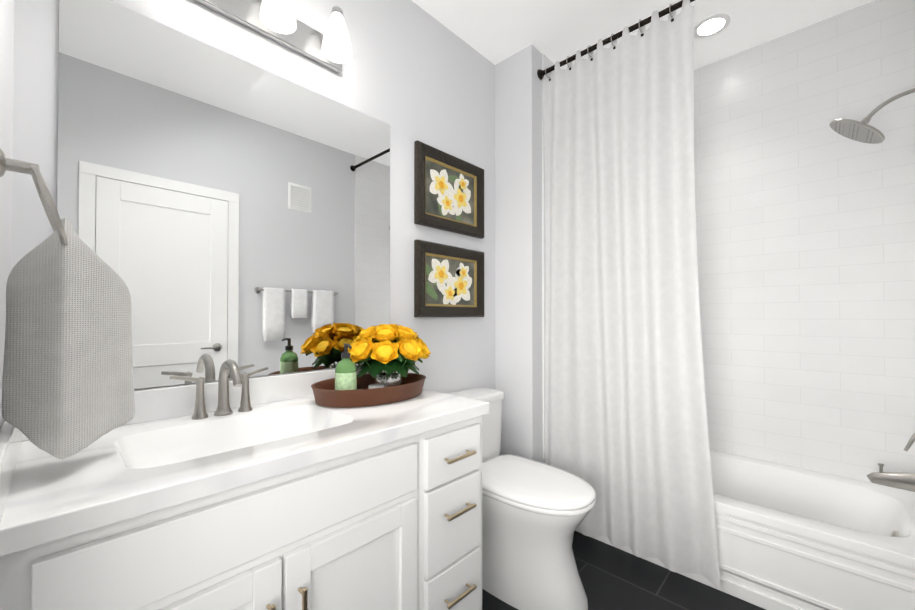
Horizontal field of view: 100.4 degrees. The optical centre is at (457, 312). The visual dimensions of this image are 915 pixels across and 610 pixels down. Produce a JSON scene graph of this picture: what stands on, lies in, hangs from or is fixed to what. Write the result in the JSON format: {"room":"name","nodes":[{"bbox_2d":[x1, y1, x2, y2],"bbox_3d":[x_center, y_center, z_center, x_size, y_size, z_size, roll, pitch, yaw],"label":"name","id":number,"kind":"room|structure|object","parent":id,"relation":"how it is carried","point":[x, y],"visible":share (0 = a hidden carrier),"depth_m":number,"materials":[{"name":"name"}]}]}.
{"room":"bathroom","nodes":[
{"label":"bathroom","id":0,"kind":"room"},
{"bbox_2d":[0,0,544,462],"bbox_3d":[0.054,-0.168,0.840,2.020,2.720,4.420,-1,-1,44],"label":"wall","id":1,"kind":"structure","parent":0,"point":[410,72],"depth_m":1.88,"materials":[{"name":"white paint"}]},
{"bbox_2d":[0,149,134,459],"bbox_3d":[-0.775,-0.006,0.753,0.117,0.559,0.236,0,-1,-12],"label":"towel ring","id":2,"kind":"object","parent":1,"relation":"attached to","point":[67,385],"visible":1,"depth_m":0.71,"materials":[{"name":"grey fabric"}]},
{"bbox_2d":[57,0,389,388],"bbox_3d":[-0.672,-0.320,1.363,0.006,1.084,1.047,-1,-1,44],"label":"wall mirror","id":3,"kind":"object","parent":1,"relation":"attached to","point":[217,207],"visible":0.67,"depth_m":1.24,"materials":[{"name":"clear glass"}]},
{"bbox_2d":[194,0,352,72],"bbox_3d":[-0.623,-1.068,1.303,0.171,0.179,0.571,-1,-1,44],"label":"sconce","id":4,"kind":"object","parent":1,"relation":"attached to","point":[277,21],"visible":1,"depth_m":1.38,"materials":[{"name":"white glass"}]},
{"bbox_2d":[414,239,483,316],"bbox_3d":[-0.025,-0.163,2.020,0.036,0.375,0.500,-1,-1,44],"label":"picture frame","id":5,"kind":"object","parent":1,"relation":"attached to","point":[448,281],"visible":1,"depth_m":1.99,"materials":[{"name":"black wood"}]},
{"bbox_2d":[414,140,483,238],"bbox_3d":[-0.025,-0.631,2.024,0.036,0.400,0.500,-1,-1,44],"label":"picture frame","id":6,"kind":"object","parent":1,"relation":"attached to","point":[449,192],"visible":1,"depth_m":2.00,"materials":[{"name":"black wood"}]},
{"bbox_2d":[537,0,720,589],"bbox_3d":[1.028,-0.133,1.674,1.519,2.558,0.069,-1,-1,44],"label":"shower curtain","id":7,"kind":"object","parent":1,"relation":"attached to","point":[626,433],"visible":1,"depth_m":1.85,"materials":[{"name":"fabric"}]},
{"bbox_2d":[542,0,914,482],"bbox_3d":[1.317,-0.336,1.980,1.520,2.360,0.790,-1,-1,44],"label":"wall tile","id":8,"kind":"structure","parent":1,"relation":"attached to","point":[805,225],"depth_m":2.00,"materials":[{"name":"white tile"}]},
{"bbox_2d":[829,88,914,143],"bbox_3d":[1.767,-0.818,1.591,0.309,0.205,0.204,-1,-1,44],"label":"shower head","id":9,"kind":"object","parent":8,"relation":"attached to","point":[863,131],"visible":1,"depth_m":1.61},
{"bbox_2d":[867,463,914,491],"bbox_3d":[1.804,0.673,1.541,0.206,0.096,0.094,-1,-1,44],"label":"tub spout","id":10,"kind":"object","parent":8,"relation":"attached to","point":[903,480],"visible":1,"depth_m":1.55,"materials":[{"name":"silver metal"}]},
{"bbox_2d":[904,433,914,450],"bbox_3d":[1.841,0.470,1.508,0.105,0.172,0.170,-1,-1,44],"label":"shower valve","id":11,"kind":"object","parent":8,"relation":"attached to","point":[910,443],"visible":1,"depth_m":1.52,"materials":[{"name":"silver metal"}]},
{"bbox_2d":[482,531,765,609],"bbox_3d":[0.433,1.226,1.224,2.020,0.060,3.320,-1,-1,44],"label":"floor","id":12,"kind":"structure","parent":0,"point":[613,578],"depth_m":1.67,"materials":[{"name":"tile"}]},
{"bbox_2d":[0,360,488,609],"bbox_3d":[-0.475,0.668,1.126,0.602,1.054,1.133,-1,-1,44],"label":"bathroom vanity","id":13,"kind":"object","parent":12,"relation":"on","point":[274,492],"visible":0.94,"depth_m":0.89,"materials":[{"name":"white wood"}]},
{"bbox_2d":[170,360,267,419],"bbox_3d":[-0.684,0.228,1.145,0.171,0.174,0.270,-1,-1,44],"label":"faucet","id":14,"kind":"object","parent":13,"relation":"on","point":[223,411],"depth_m":1.17,"materials":[{"name":"silver metal"}]},
{"bbox_2d":[311,324,430,407],"bbox_3d":[-0.317,0.182,1.456,0.344,0.272,0.482,-1,-1,44],"label":"tray","id":15,"kind":"object","parent":13,"relation":"on","point":[391,350],"visible":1,"depth_m":1.39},
{"bbox_2d":[357,384,384,389],"bbox_3d":[-0.324,0.286,1.402,0.120,0.045,0.080,-1,-1,44],"label":"soap bar","id":16,"kind":"object","parent":15,"relation":"on","point":[371,386],"depth_m":1.38,"materials":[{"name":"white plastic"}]},
{"bbox_2d":[446,387,595,609],"bbox_3d":[0.245,0.809,1.753,0.771,0.786,0.448,-1,-1,44],"label":"toilet","id":17,"kind":"object","parent":12,"relation":"on","point":[534,513],"visible":0.67,"depth_m":1.55,"materials":[{"name":"ceramic"}]},
{"bbox_2d":[575,450,914,609],"bbox_3d":[1.325,1.015,1.975,1.505,0.383,0.752,-1,-1,44],"label":"bathtub","id":18,"kind":"object","parent":12,"relation":"on","point":[791,538],"visible":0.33,"depth_m":1.56,"materials":[{"name":"ceramic"}]},
{"bbox_2d":[412,0,873,69],"bbox_3d":[0.433,-1.564,1.252,2.020,0.080,3.320,-1,-1,44],"label":"ceiling","id":19,"kind":"structure","parent":0,"point":[494,32],"depth_m":1.98,"materials":[{"name":"white paint"}]},
{"bbox_2d":[694,13,730,38],"bbox_3d":[1.341,-1.513,2.017,0.170,0.006,0.170,-1,-1,44],"label":"recessed light","id":20,"kind":"object","parent":19,"relation":"in","point":[711,25],"visible":0.98,"depth_m":2.01,"materials":[{"name":"white"}]}
]}

